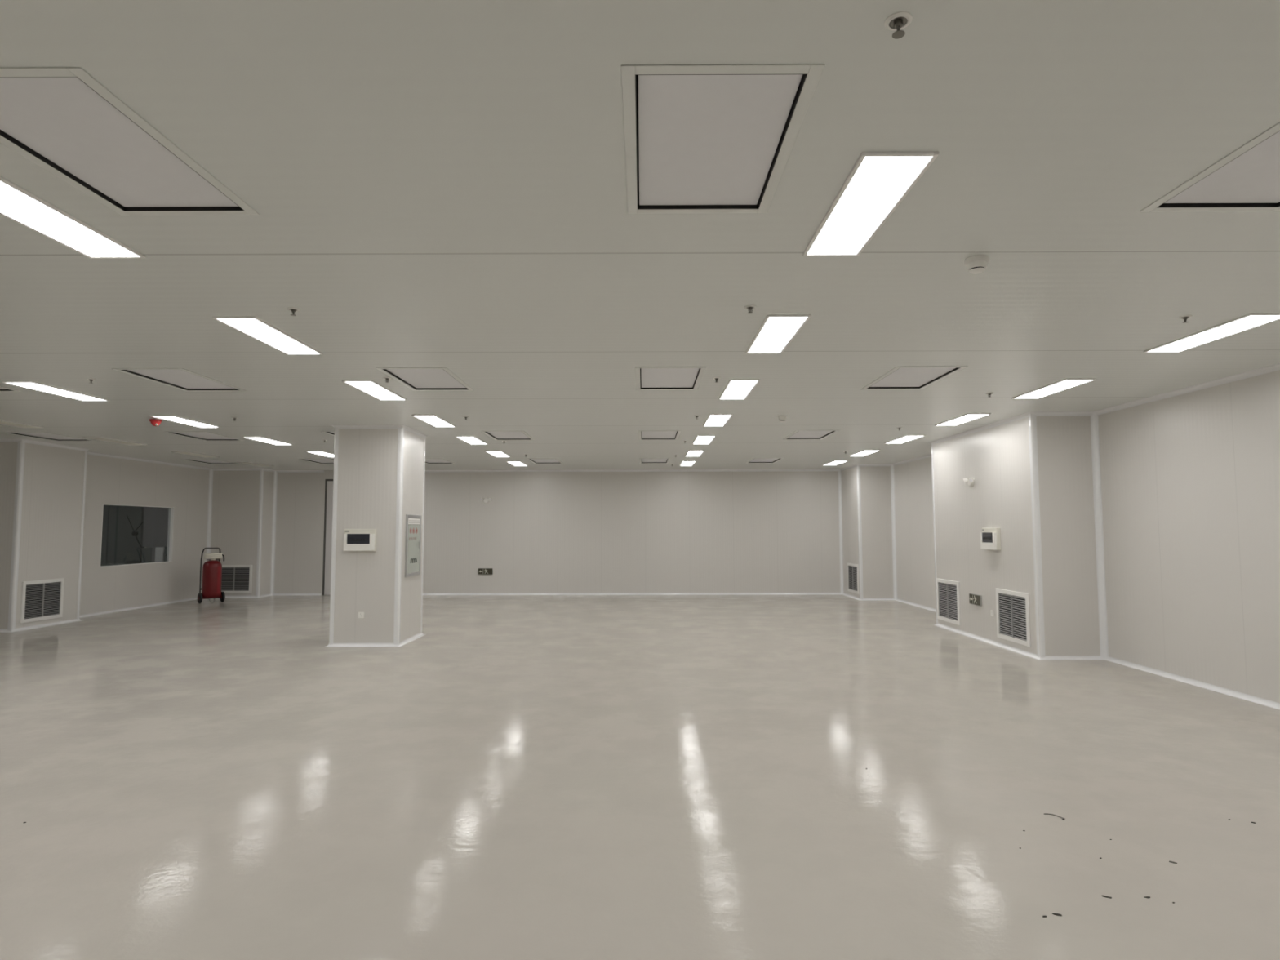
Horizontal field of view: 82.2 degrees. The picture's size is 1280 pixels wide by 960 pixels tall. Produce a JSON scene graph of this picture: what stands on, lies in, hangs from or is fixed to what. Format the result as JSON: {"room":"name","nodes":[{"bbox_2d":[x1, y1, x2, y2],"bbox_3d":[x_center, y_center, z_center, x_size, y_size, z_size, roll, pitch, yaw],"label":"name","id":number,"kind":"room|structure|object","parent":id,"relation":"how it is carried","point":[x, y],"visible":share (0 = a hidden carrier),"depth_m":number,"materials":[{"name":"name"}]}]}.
{"room":"clean room","nodes":[
{"label":"clean room","id":0,"kind":"room"},
{"bbox_2d":[0,442,274,629],"bbox_3d":[-12.171,0.542,6.534,4.850,3.292,26.020,0,-4,0],"label":"wall","id":1,"kind":"structure","parent":0,"point":[50,543],"depth_m":15.31,"materials":[{"name":"paint"}]},
{"bbox_2d":[7,440,25,631],"bbox_3d":[-10.701,0.941,12.583,0.074,3.290,0.074,0,-4,0],"label":"trim","id":2,"kind":"structure","parent":1,"relation":"attached to","point":[20,451],"depth_m":12.56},
{"bbox_2d":[20,577,64,623],"bbox_3d":[-10.658,2.141,13.087,0.022,0.715,0.900,0,-4,0],"label":"air vent","id":3,"kind":"object","parent":1,"relation":"in","point":[42,599],"visible":1,"depth_m":13.06,"materials":[{"name":"white metal"}]},
{"bbox_2d":[76,449,87,619],"bbox_3d":[-10.696,1.037,14.024,0.074,3.290,0.074,0,-4,0],"label":"trim","id":4,"kind":"structure","parent":1,"relation":"attached to","point":[86,451],"depth_m":14.01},
{"bbox_2d":[100,563,135,565],"bbox_3d":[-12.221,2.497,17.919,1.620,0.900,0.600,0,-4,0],"label":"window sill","id":5,"kind":"structure","parent":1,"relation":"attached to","point":[108,564],"depth_m":17.65,"materials":[{"name":"black paint"}]},
{"bbox_2d":[126,515,151,563],"bbox_3d":[-12.236,1.455,17.884,0.667,1.175,0.112,0,-4,0],"label":"articulated arm","id":6,"kind":"object","parent":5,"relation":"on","point":[147,552],"visible":0.87,"depth_m":17.86},
{"bbox_2d":[155,546,164,562],"bbox_3d":[-11.702,1.845,17.923,0.200,0.400,0.176,0,-4,0],"label":"case","id":7,"kind":"object","parent":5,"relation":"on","point":[159,551],"visible":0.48,"depth_m":17.84,"materials":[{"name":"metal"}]},
{"bbox_2d":[164,546,167,561],"bbox_3d":[-11.522,1.835,17.928,0.130,0.420,0.165,0,-4,0],"label":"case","id":8,"kind":"object","parent":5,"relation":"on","point":[166,547],"visible":0.18,"depth_m":17.86,"materials":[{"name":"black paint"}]},
{"bbox_2d":[99,503,173,567],"bbox_3d":[-11.098,1.214,16.176,0.124,1.295,2.300,0,-4,0],"label":"window","id":9,"kind":"structure","parent":1,"relation":"in","point":[171,513],"depth_m":17.28,"materials":[{"name":"white metal"}]},
{"bbox_2d":[100,505,143,564],"bbox_3d":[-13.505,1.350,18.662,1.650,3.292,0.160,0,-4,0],"label":"window pane","id":10,"kind":"object","parent":9,"relation":"attached to","point":[118,545],"visible":0.25,"depth_m":18.62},
{"bbox_2d":[0,593,320,632],"bbox_3d":[-10.822,2.763,15.523,3.373,0.051,8.943,-2,-4,29],"label":"baseboard","id":11,"kind":"structure","parent":1,"relation":"attached to","point":[23,628],"depth_m":15.54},
{"bbox_2d":[0,439,324,472],"bbox_3d":[-10.826,-0.473,15.735,3.380,0.056,8.948,-2,-4,29],"label":"trim","id":12,"kind":"structure","parent":1,"relation":"attached to","point":[26,441],"depth_m":16.22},
{"bbox_2d":[205,469,213,561],"bbox_3d":[-10.999,1.349,18.711,0.071,3.290,0.071,0,-4,0],"label":"trim","id":13,"kind":"structure","parent":1,"relation":"attached to","point":[211,472],"depth_m":18.76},
{"bbox_2d":[221,564,252,593],"bbox_3d":[-10.328,2.520,18.651,0.900,0.715,0.022,0,-4,0],"label":"air vent","id":14,"kind":"object","parent":1,"relation":"in","point":[236,579],"visible":0.72,"depth_m":18.65,"materials":[{"name":"white metal"}]},
{"bbox_2d":[255,469,263,596],"bbox_3d":[-9.728,1.350,18.766,0.074,3.290,0.074,0,-4,0],"label":"trim","id":15,"kind":"structure","parent":1,"relation":"attached to","point":[261,476],"depth_m":18.74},
{"bbox_2d":[141,506,168,563],"bbox_3d":[-11.920,1.351,18.718,1.520,3.292,0.045,0,-4,0],"label":"wall","id":16,"kind":"structure","parent":0,"point":[155,526],"depth_m":18.71,"materials":[{"name":"paint"}]},
{"bbox_2d":[328,429,424,643],"bbox_3d":[-4.095,0.861,11.549,1.024,3.292,1.170,0,-4,0],"label":"wall pillar","id":17,"kind":"structure","parent":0,"point":[365,580],"depth_m":10.99,"materials":[{"name":"paint"}]},
{"bbox_2d":[328,427,338,644],"bbox_3d":[-4.581,0.825,10.995,0.074,3.290,0.074,0,-4,0],"label":"trim","id":18,"kind":"structure","parent":17,"relation":"attached to","point":[336,429],"depth_m":10.96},
{"bbox_2d":[343,528,376,551],"bbox_3d":[-4.169,0.895,10.915,0.460,0.325,0.090,0,-4,0],"label":"box","id":19,"kind":"object","parent":17,"relation":"attached to","point":[354,540],"visible":1,"depth_m":10.88,"materials":[{"name":"beige plastic"}]},
{"bbox_2d":[324,632,425,647],"bbox_3d":[-4.092,2.480,11.441,1.126,0.051,1.272,0,-4,0],"label":"baseboard","id":20,"kind":"structure","parent":17,"relation":"attached to","point":[419,635],"depth_m":10.85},
{"bbox_2d":[330,425,428,438],"bbox_3d":[-4.098,-0.756,11.656,1.136,0.056,1.282,0,-4,0],"label":"trim","id":21,"kind":"structure","parent":17,"relation":"attached to","point":[340,427],"depth_m":11.07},
{"bbox_2d":[393,426,404,644],"bbox_3d":[-3.613,0.823,10.991,0.074,3.290,0.074,0,-4,0],"label":"trim","id":22,"kind":"structure","parent":17,"relation":"attached to","point":[400,431],"depth_m":10.96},
{"bbox_2d":[404,514,421,577],"bbox_3d":[-3.567,1.029,11.553,0.030,0.955,0.715,0,-4,0],"label":"electrical panel","id":23,"kind":"object","parent":17,"relation":"attached to","point":[413,522],"visible":1,"depth_m":11.50,"materials":[{"name":"grey metal"}]},
{"bbox_2d":[420,436,425,633],"bbox_3d":[-3.609,0.896,12.103,0.074,3.290,0.074,0,-4,0],"label":"trim","id":24,"kind":"structure","parent":17,"relation":"attached to","point":[424,437],"depth_m":12.08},
{"bbox_2d":[274,470,840,595],"bbox_3d":[-1.698,1.379,19.418,16.000,3.292,0.120,0,-4,0],"label":"wall","id":25,"kind":"structure","parent":0,"point":[538,532],"depth_m":19.36,"materials":[{"name":"paint"}]},
{"bbox_2d":[270,471,277,595],"bbox_3d":[-9.666,1.389,19.355,0.071,3.290,0.071,0,-4,0],"label":"trim","id":26,"kind":"structure","parent":25,"relation":"attached to","point":[275,474],"depth_m":19.37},
{"bbox_2d":[322,479,333,595],"bbox_3d":[-7.777,1.506,19.407,1.160,3.060,0.150,0,-4,0],"label":"door","id":27,"kind":"structure","parent":25,"relation":"in","point":[328,482],"depth_m":19.37,"materials":[{"name":"grey paint"}]},
{"bbox_2d":[478,568,493,574],"bbox_3d":[-4.066,2.405,19.283,0.385,0.165,0.029,0,-4,0],"label":"exit sign","id":28,"kind":"object","parent":25,"relation":"attached to","point":[481,571],"visible":1,"depth_m":19.27,"materials":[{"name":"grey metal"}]},
{"bbox_2d":[480,497,491,502],"bbox_3d":[-4.075,0.542,19.369,0.316,0.141,0.104,0,-4,0],"label":"emergency light","id":29,"kind":"object","parent":25,"relation":"attached to","point":[486,500],"visible":1,"depth_m":19.37,"materials":[{"name":"white plastic"}]},
{"bbox_2d":[424,469,839,472],"bbox_3d":[-0.926,-0.245,19.436,12.490,0.056,0.060,0,-4,0],"label":"trim","id":30,"kind":"structure","parent":25,"relation":"attached to","point":[549,470],"depth_m":19.45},
{"bbox_2d":[422,592,842,595],"bbox_3d":[-0.920,2.991,19.224,12.490,0.051,0.055,0,-4,0],"label":"baseboard","id":31,"kind":"structure","parent":25,"relation":"attached to","point":[550,593],"depth_m":19.23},
{"bbox_2d":[838,470,844,593],"bbox_3d":[5.290,1.358,19.301,0.071,3.290,0.071,0,-4,0],"label":"trim","id":32,"kind":"structure","parent":25,"relation":"attached to","point":[839,471],"depth_m":19.31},
{"bbox_2d":[0,0,1279,470],"bbox_3d":[-4.022,-1.128,7.205,21.510,0.100,27.800,0,-4,0],"label":"ceiling","id":33,"kind":"structure","parent":0,"point":[429,183],"depth_m":3.97,"materials":[{"name":"paint"}]},
{"bbox_2d":[0,386,22,391],"bbox_3d":[-7.305,-1.079,7.691,0.687,0.090,1.160,0,-4,0],"label":"ceiling vent","id":34,"kind":"object","parent":33,"relation":"in","point":[2,388],"visible":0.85,"depth_m":8.22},
{"bbox_2d":[0,419,44,427],"bbox_3d":[-9.234,-0.836,10.599,0.319,0.014,1.137,0,-4,0],"label":"recessed light","id":35,"kind":"object","parent":33,"relation":"in","point":[2,422],"visible":1,"depth_m":10.85,"materials":[{"name":"grey plastic"}]},
{"bbox_2d":[0,431,94,440],"bbox_3d":[-9.898,-0.768,12.316,0.687,0.090,1.160,0,-4,0],"label":"ceiling vent","id":36,"kind":"object","parent":33,"relation":"in","point":[42,435],"visible":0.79,"depth_m":12.34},
{"bbox_2d":[1,381,110,400],"bbox_3d":[-6.551,-0.995,8.271,0.319,0.014,1.137,0,-4,0],"label":"recessed light","id":37,"kind":"object","parent":33,"relation":"in","point":[28,384],"visible":1,"depth_m":8.18,"materials":[{"name":"white plastic"}]},
{"bbox_2d":[0,176,146,257],"bbox_3d":[-2.983,-1.310,3.622,0.319,0.014,1.137,0,-4,0],"label":"recessed light","id":38,"kind":"object","parent":33,"relation":"in","point":[17,204],"visible":1,"depth_m":3.73,"materials":[{"name":"white plastic"}]},
{"bbox_2d":[83,436,146,445],"bbox_3d":[-9.225,-0.682,12.917,0.319,0.014,1.137,0,-4,0],"label":"recessed light","id":39,"kind":"object","parent":33,"relation":"in","point":[100,438],"visible":1,"depth_m":12.87,"materials":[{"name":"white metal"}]},
{"bbox_2d":[0,66,259,215],"bbox_3d":[-2.231,-1.396,3.058,0.687,0.090,1.160,0,-4,0],"label":"ceiling vent","id":40,"kind":"object","parent":33,"relation":"in","point":[62,120],"visible":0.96,"depth_m":3.03,"materials":[{"name":"metal"}]},
{"bbox_2d":[149,418,161,426],"bbox_3d":[-6.894,-0.810,10.432,0.150,0.094,0.150,0,-4,0],"label":"beacon","id":41,"kind":"object","parent":33,"relation":"attached to","point":[154,422],"visible":1,"depth_m":10.39,"materials":[{"name":"red plastic"}]},
{"bbox_2d":[111,368,246,391],"bbox_3d":[-4.775,-1.085,7.683,0.687,0.090,1.160,0,-4,0],"label":"ceiling vent","id":42,"kind":"object","parent":33,"relation":"in","point":[182,379],"visible":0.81,"depth_m":7.68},
{"bbox_2d":[150,415,220,427],"bbox_3d":[-6.542,-0.841,10.589,0.319,0.014,1.137,0,-4,0],"label":"recessed light","id":43,"kind":"object","parent":33,"relation":"in","point":[171,418],"visible":1,"depth_m":10.55,"materials":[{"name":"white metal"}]},
{"bbox_2d":[171,451,218,457],"bbox_3d":[-9.217,-0.528,15.235,0.319,0.014,1.137,0,-4,0],"label":"recessed light","id":44,"kind":"object","parent":33,"relation":"in","point":[180,452],"visible":1,"depth_m":15.13,"materials":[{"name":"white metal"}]},
{"bbox_2d":[176,452,213,457],"bbox_3d":[-9.217,-0.529,15.236,0.279,0.010,1.097,0,-4,0],"label":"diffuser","id":45,"kind":"object","parent":44,"relation":"attached to","point":[186,453],"depth_m":15.15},
{"bbox_2d":[163,431,244,440],"bbox_3d":[-7.288,-0.773,12.306,0.687,0.090,1.160,0,-4,0],"label":"ceiling vent","id":46,"kind":"object","parent":33,"relation":"in","point":[206,436],"visible":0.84,"depth_m":12.38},
{"bbox_2d":[183,459,240,464],"bbox_3d":[-9.880,-0.462,16.930,0.687,0.090,1.160,0,-4,0],"label":"ceiling vent","id":47,"kind":"object","parent":33,"relation":"in","point":[206,461],"visible":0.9,"depth_m":17.03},
{"bbox_2d":[212,315,323,354],"bbox_3d":[-2.974,-1.156,5.940,0.319,0.014,1.137,0,-4,0],"label":"recessed light","id":48,"kind":"object","parent":33,"relation":"in","point":[253,326],"visible":1,"depth_m":5.83,"materials":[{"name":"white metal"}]},
{"bbox_2d":[242,436,293,444],"bbox_3d":[-6.533,-0.687,12.908,0.319,0.014,1.137,0,-4,0],"label":"recessed light","id":49,"kind":"object","parent":33,"relation":"in","point":[263,439],"visible":1,"depth_m":12.81,"materials":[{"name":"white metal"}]},
{"bbox_2d":[287,306,299,315],"bbox_3d":[-2.459,-1.191,5.199,0.082,0.045,0.082,0,-4,-1],"label":"sprinkler head","id":50,"kind":"object","parent":33,"relation":"attached to","point":[293,310],"visible":1,"depth_m":5.19},
{"bbox_2d":[299,458,333,463],"bbox_3d":[-7.270,-0.467,16.921,0.687,0.090,1.160,0,-4,0],"label":"ceiling vent","id":51,"kind":"object","parent":33,"relation":"in","point":[314,460],"visible":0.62,"depth_m":16.88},
{"bbox_2d":[306,451,333,457],"bbox_3d":[-6.525,-0.533,15.226,0.319,0.014,1.137,0,-4,0],"label":"recessed light","id":52,"kind":"object","parent":33,"relation":"in","point":[321,453],"visible":0.74,"depth_m":15.02,"materials":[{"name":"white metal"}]},
{"bbox_2d":[342,380,407,399],"bbox_3d":[-2.966,-1.002,8.258,0.319,0.014,1.137,0,-4,0],"label":"recessed light","id":53,"kind":"object","parent":33,"relation":"in","point":[371,388],"visible":1,"depth_m":8.17,"materials":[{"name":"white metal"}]},
{"bbox_2d":[375,367,473,390],"bbox_3d":[-2.214,-1.090,7.673,0.687,0.090,1.160,0,-4,0],"label":"ceiling vent","id":54,"kind":"object","parent":33,"relation":"in","point":[414,378],"visible":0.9,"depth_m":7.66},
{"bbox_2d":[411,414,456,426],"bbox_3d":[-2.957,-0.849,10.576,0.319,0.014,1.137,0,-4,0],"label":"recessed light","id":55,"kind":"object","parent":33,"relation":"in","point":[434,420],"visible":1,"depth_m":10.51,"materials":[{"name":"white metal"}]},
{"bbox_2d":[425,458,454,463],"bbox_3d":[-4.740,-0.472,16.912,0.687,0.090,1.160,0,-4,0],"label":"ceiling vent","id":56,"kind":"object","parent":33,"relation":"in","point":[427,460],"visible":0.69,"depth_m":17.13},
{"bbox_2d":[455,435,488,444],"bbox_3d":[-2.948,-0.695,12.895,0.319,0.014,1.137,0,-4,0],"label":"recessed light","id":57,"kind":"object","parent":33,"relation":"in","point":[472,440],"visible":1,"depth_m":12.85,"materials":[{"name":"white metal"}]},
{"bbox_2d":[484,450,511,457],"bbox_3d":[-2.940,-0.541,15.213,0.319,0.014,1.137,0,-4,0],"label":"recessed light","id":58,"kind":"object","parent":33,"relation":"in","point":[495,453],"visible":1,"depth_m":15.08,"materials":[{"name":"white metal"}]},
{"bbox_2d":[487,451,508,456],"bbox_3d":[-2.940,-0.542,15.213,0.279,0.010,1.097,0,-4,0],"label":"diffuser","id":59,"kind":"object","parent":58,"relation":"attached to","point":[494,453],"depth_m":15.09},
{"bbox_2d":[480,431,533,439],"bbox_3d":[-2.197,-0.784,12.288,0.687,0.090,1.160,0,-4,0],"label":"ceiling vent","id":60,"kind":"object","parent":33,"relation":"in","point":[496,435],"visible":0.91,"depth_m":12.36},
{"bbox_2d":[506,461,528,466],"bbox_3d":[-2.931,-0.387,17.531,0.319,0.014,1.137,0,-4,0],"label":"recessed light","id":61,"kind":"object","parent":33,"relation":"in","point":[513,463],"visible":1,"depth_m":17.35,"materials":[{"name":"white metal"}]},
{"bbox_2d":[508,462,526,466],"bbox_3d":[-2.931,-0.389,17.531,0.279,0.010,1.097,0,-4,0],"label":"diffuser","id":62,"kind":"object","parent":61,"relation":"attached to","point":[516,464],"depth_m":17.56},
{"bbox_2d":[527,458,563,463],"bbox_3d":[-2.179,-0.477,16.903,0.687,0.090,1.160,0,-4,0],"label":"ceiling vent","id":63,"kind":"object","parent":33,"relation":"in","point":[533,460],"visible":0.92,"depth_m":16.98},
{"bbox_2d":[639,458,670,463],"bbox_3d":[0.333,-0.483,16.894,0.687,0.090,1.160,0,-4,0],"label":"ceiling vent","id":64,"kind":"object","parent":33,"relation":"in","point":[641,460],"visible":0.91,"depth_m":17.03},
{"bbox_2d":[638,431,680,439],"bbox_3d":[0.315,-0.789,12.279,0.687,0.090,1.160,0,-4,0],"label":"ceiling vent","id":65,"kind":"object","parent":33,"relation":"in","point":[642,435],"visible":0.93,"depth_m":12.40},
{"bbox_2d":[635,366,706,390],"bbox_3d":[0.298,-1.095,7.664,0.687,0.090,1.160,0,-4,0],"label":"ceiling vent","id":66,"kind":"object","parent":33,"relation":"in","point":[657,378],"visible":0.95,"depth_m":7.65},
{"bbox_2d":[680,461,695,466],"bbox_3d":[1.135,-0.395,17.517,0.319,0.014,1.137,0,-4,0],"label":"recessed light","id":67,"kind":"object","parent":33,"relation":"in","point":[683,463],"visible":1,"depth_m":17.43,"materials":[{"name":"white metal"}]},
{"bbox_2d":[684,450,704,456],"bbox_3d":[1.126,-0.549,15.198,0.319,0.014,1.137,0,-4,0],"label":"recessed light","id":68,"kind":"object","parent":33,"relation":"in","point":[690,453],"visible":1,"depth_m":15.15,"materials":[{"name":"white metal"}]},
{"bbox_2d":[692,435,715,444],"bbox_3d":[1.118,-0.703,12.880,0.319,0.014,1.137,0,-4,0],"label":"recessed light","id":69,"kind":"object","parent":33,"relation":"in","point":[699,439],"visible":1,"depth_m":12.79,"materials":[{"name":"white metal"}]},
{"bbox_2d":[702,413,733,426],"bbox_3d":[1.109,-0.857,10.562,0.319,0.014,1.137,0,-4,0],"label":"recessed light","id":70,"kind":"object","parent":33,"relation":"in","point":[713,420],"visible":1,"depth_m":10.49,"materials":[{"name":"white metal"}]},
{"bbox_2d":[621,64,824,213],"bbox_3d":[0.281,-1.402,3.050,0.687,0.090,1.160,0,-4,0],"label":"ceiling vent","id":71,"kind":"object","parent":33,"relation":"in","point":[699,138],"visible":0.98,"depth_m":2.90,"materials":[{"name":"metal"}]},
{"bbox_2d":[718,379,759,399],"bbox_3d":[1.100,-1.011,8.243,0.319,0.014,1.137,0,-4,0],"label":"recessed light","id":72,"kind":"object","parent":33,"relation":"in","point":[735,388],"visible":1,"depth_m":8.16,"materials":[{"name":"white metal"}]},
{"bbox_2d":[744,305,755,313],"bbox_3d":[0.778,-1.199,5.168,0.082,0.045,0.082,2,-4,-27],"label":"sprinkler head","id":73,"kind":"object","parent":33,"relation":"attached to","point":[749,308],"visible":1,"depth_m":5.16},
{"bbox_2d":[746,457,783,462],"bbox_3d":[2.860,-0.488,16.885,0.687,0.090,1.160,0,-4,0],"label":"ceiling vent","id":74,"kind":"object","parent":33,"relation":"in","point":[753,460],"visible":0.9,"depth_m":16.88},
{"bbox_2d":[745,314,810,353],"bbox_3d":[1.092,-1.165,5.925,0.319,0.014,1.137,0,-4,0],"label":"recessed light","id":75,"kind":"object","parent":33,"relation":"in","point":[775,332],"visible":1,"depth_m":5.83,"materials":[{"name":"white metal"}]},
{"bbox_2d":[777,415,786,422],"bbox_3d":[1.987,-0.847,10.211,0.128,0.082,0.128,0,-4,0],"label":"smoke detector","id":76,"kind":"object","parent":33,"relation":"attached to","point":[781,418],"visible":1,"depth_m":10.17,"materials":[{"name":"white plastic"}]},
{"bbox_2d":[783,430,839,439],"bbox_3d":[2.842,-0.794,12.270,0.687,0.090,1.160,0,-4,0],"label":"ceiling vent","id":77,"kind":"object","parent":33,"relation":"in","point":[797,434],"visible":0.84,"depth_m":12.33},
{"bbox_2d":[822,460,848,465],"bbox_3d":[4.652,-0.403,17.504,0.319,0.014,1.137,0,-4,0],"label":"recessed light","id":78,"kind":"object","parent":33,"relation":"in","point":[835,462],"visible":1,"depth_m":17.40,"materials":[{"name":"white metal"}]},
{"bbox_2d":[824,461,845,465],"bbox_3d":[4.652,-0.404,17.504,0.279,0.010,1.097,0,-4,0],"label":"diffuser","id":79,"kind":"object","parent":78,"relation":"attached to","point":[833,463],"depth_m":17.50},
{"bbox_2d":[848,449,880,456],"bbox_3d":[4.643,-0.557,15.186,0.319,0.014,1.137,0,-4,0],"label":"recessed light","id":80,"kind":"object","parent":33,"relation":"in","point":[864,452],"visible":1,"depth_m":15.08,"materials":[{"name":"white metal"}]},
{"bbox_2d":[802,151,938,256],"bbox_3d":[1.083,-1.319,3.607,0.319,0.014,1.137,0,-4,0],"label":"recessed light","id":81,"kind":"object","parent":33,"relation":"in","point":[877,182],"visible":1,"depth_m":3.46,"materials":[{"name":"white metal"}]},
{"bbox_2d":[884,11,912,38],"bbox_3d":[0.795,-1.392,2.256,0.082,0.045,0.082,-2,-4,32],"label":"sprinkler head","id":82,"kind":"object","parent":33,"relation":"attached to","point":[899,20],"visible":1,"depth_m":2.25},
{"bbox_2d":[884,435,925,443],"bbox_3d":[4.635,-0.711,12.867,0.319,0.014,1.137,0,-4,0],"label":"recessed light","id":83,"kind":"object","parent":33,"relation":"in","point":[905,438],"visible":1,"depth_m":12.73,"materials":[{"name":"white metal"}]},
{"bbox_2d":[861,365,968,389],"bbox_3d":[2.825,-1.101,7.655,0.687,0.090,1.160,0,-4,0],"label":"ceiling vent","id":84,"kind":"object","parent":33,"relation":"in","point":[900,377],"visible":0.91,"depth_m":7.67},
{"bbox_2d":[934,413,991,426],"bbox_3d":[4.626,-0.864,10.549,0.319,0.014,1.137,0,-4,0],"label":"recessed light","id":85,"kind":"object","parent":33,"relation":"in","point":[967,417],"visible":1,"depth_m":10.45,"materials":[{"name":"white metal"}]},
{"bbox_2d":[938,414,986,425],"bbox_3d":[4.626,-0.866,10.549,0.279,0.010,1.097,0,-4,0],"label":"diffuser","id":86,"kind":"object","parent":85,"relation":"attached to","point":[965,418],"depth_m":10.53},
{"bbox_2d":[964,254,989,274],"bbox_3d":[1.956,-1.243,4.254,0.128,0.082,0.128,0,-4,0],"label":"smoke detector","id":87,"kind":"object","parent":33,"relation":"attached to","point":[975,264],"visible":1,"depth_m":4.21,"materials":[{"name":"white plastic"}]},
{"bbox_2d":[1011,378,1096,399],"bbox_3d":[4.617,-1.018,8.231,0.319,0.014,1.137,0,-4,0],"label":"recessed light","id":88,"kind":"object","parent":33,"relation":"in","point":[1065,384],"visible":1,"depth_m":8.18,"materials":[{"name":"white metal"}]},
{"bbox_2d":[1178,315,1191,323],"bbox_3d":[4.037,-1.188,5.426,0.082,0.045,0.082,-1,-4,14],"label":"sprinkler head","id":89,"kind":"object","parent":33,"relation":"attached to","point":[1185,317],"visible":1,"depth_m":5.42},
{"bbox_2d":[1140,121,1279,211],"bbox_3d":[2.808,-1.407,3.041,0.687,0.090,1.160,0,-4,0],"label":"ceiling vent","id":90,"kind":"object","parent":33,"relation":"in","point":[1247,179],"visible":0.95,"depth_m":3.36,"materials":[{"name":"metal"}]},
{"bbox_2d":[1143,313,1279,352],"bbox_3d":[4.609,-1.172,5.913,0.319,0.014,1.137,0,-4,0],"label":"recessed light","id":91,"kind":"object","parent":33,"relation":"in","point":[1249,321],"visible":1,"depth_m":5.84,"materials":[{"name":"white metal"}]},
{"bbox_3d":[-9.208,-0.374,17.554,0.319,0.014,1.137,0,-4,0],"label":"recessed light","id":92,"kind":"object","parent":33,"relation":"in","visible":0},
{"bbox_2d":[241,462,267,466],"bbox_3d":[-9.208,-0.376,17.554,0.279,0.010,1.097,0,-4,0],"label":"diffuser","id":93,"kind":"object","parent":92,"relation":"attached to","point":[251,464],"depth_m":17.45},
{"bbox_2d":[0,594,1279,959],"bbox_3d":[-4.015,2.282,6.979,21.510,0.150,27.800,0,-4,0],"label":"floor","id":94,"kind":"structure","parent":0,"point":[520,777],"depth_m":4.77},
{"bbox_2d":[197,547,225,603],"bbox_3d":[-10.157,2.259,17.400,0.536,1.299,0.410,4,-5,-44],"label":"fire extinguisher","id":95,"kind":"object","parent":94,"relation":"on","point":[211,568],"visible":1,"depth_m":17.26,"materials":[{"name":"red metal"}]},
{"bbox_2d":[841,369,1279,702],"bbox_3d":[5.764,0.501,6.410,0.980,3.292,25.900,0,-4,0],"label":"wall","id":96,"kind":"structure","parent":0,"point":[1190,482],"depth_m":9.36,"materials":[{"name":"paint"}]},
{"bbox_2d":[847,563,858,594],"bbox_3d":[5.309,2.446,18.279,0.022,0.715,0.900,0,-4,0],"label":"air vent","id":97,"kind":"object","parent":96,"relation":"in","point":[852,569],"visible":1,"depth_m":18.26,"materials":[{"name":"white metal"}]},
{"bbox_2d":[856,465,863,599],"bbox_3d":[5.344,1.259,17.814,0.074,3.290,0.074,0,-4,0],"label":"trim","id":98,"kind":"structure","parent":96,"relation":"attached to","point":[858,468],"depth_m":17.79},
{"bbox_2d":[890,464,897,599],"bbox_3d":[6.145,1.254,17.752,0.071,3.290,0.071,0,-4,0],"label":"trim","id":99,"kind":"structure","parent":96,"relation":"attached to","point":[892,482],"depth_m":17.76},
{"bbox_2d":[931,443,937,624],"bbox_3d":[5.327,0.952,13.188,0.074,3.290,0.074,0,-4,0],"label":"trim","id":100,"kind":"structure","parent":96,"relation":"attached to","point":[931,443],"depth_m":13.18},
{"bbox_2d":[936,577,959,625],"bbox_3d":[5.288,2.079,12.590,0.022,0.715,0.900,0,-4,0],"label":"air vent","id":101,"kind":"object","parent":96,"relation":"in","point":[947,591],"visible":1,"depth_m":12.57,"materials":[{"name":"white metal"}]},
{"bbox_2d":[963,477,974,486],"bbox_3d":[5.239,0.033,11.664,0.104,0.141,0.316,0,-4,0],"label":"emergency light","id":102,"kind":"object","parent":96,"relation":"attached to","point":[971,481],"visible":1,"depth_m":11.61,"materials":[{"name":"white plastic"}]},
{"bbox_2d":[968,593,982,606],"bbox_3d":[5.280,1.884,11.541,0.029,0.165,0.385,0,-4,0],"label":"exit sign","id":103,"kind":"object","parent":96,"relation":"attached to","point":[975,599],"visible":1,"depth_m":11.49,"materials":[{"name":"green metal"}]},
{"bbox_2d":[980,528,1000,550],"bbox_3d":[5.246,0.879,10.976,0.090,0.325,0.460,0,-4,0],"label":"box","id":104,"kind":"object","parent":96,"relation":"attached to","point":[990,538],"visible":1,"depth_m":10.89,"materials":[{"name":"beige plastic"}]},
{"bbox_2d":[995,588,1031,646],"bbox_3d":[5.280,1.933,10.395,0.022,0.715,0.900,0,-4,0],"label":"air vent","id":105,"kind":"object","parent":96,"relation":"in","point":[1012,607],"visible":1,"depth_m":10.37,"materials":[{"name":"white metal"}]},
{"bbox_2d":[1028,413,1045,657],"bbox_3d":[5.315,0.729,9.822,0.074,3.290,0.074,0,-4,0],"label":"trim","id":106,"kind":"structure","parent":96,"relation":"attached to","point":[1032,426],"depth_m":9.80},
{"bbox_2d":[840,363,1279,471],"bbox_3d":[5.675,-1.115,6.517,0.920,0.056,25.900,0,-4,0],"label":"trim","id":107,"kind":"structure","parent":96,"relation":"attached to","point":[1274,367],"depth_m":9.58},
{"bbox_2d":[841,592,1279,710],"bbox_3d":[5.684,2.121,6.302,0.915,0.051,25.900,0,-4,0],"label":"baseboard","id":108,"kind":"structure","parent":96,"relation":"attached to","point":[1209,686],"depth_m":9.58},
{"bbox_2d":[1089,413,1108,658],"bbox_3d":[6.115,0.723,9.759,0.071,3.290,0.071,0,-4,0],"label":"trim","id":109,"kind":"structure","parent":96,"relation":"attached to","point":[1104,646],"depth_m":9.77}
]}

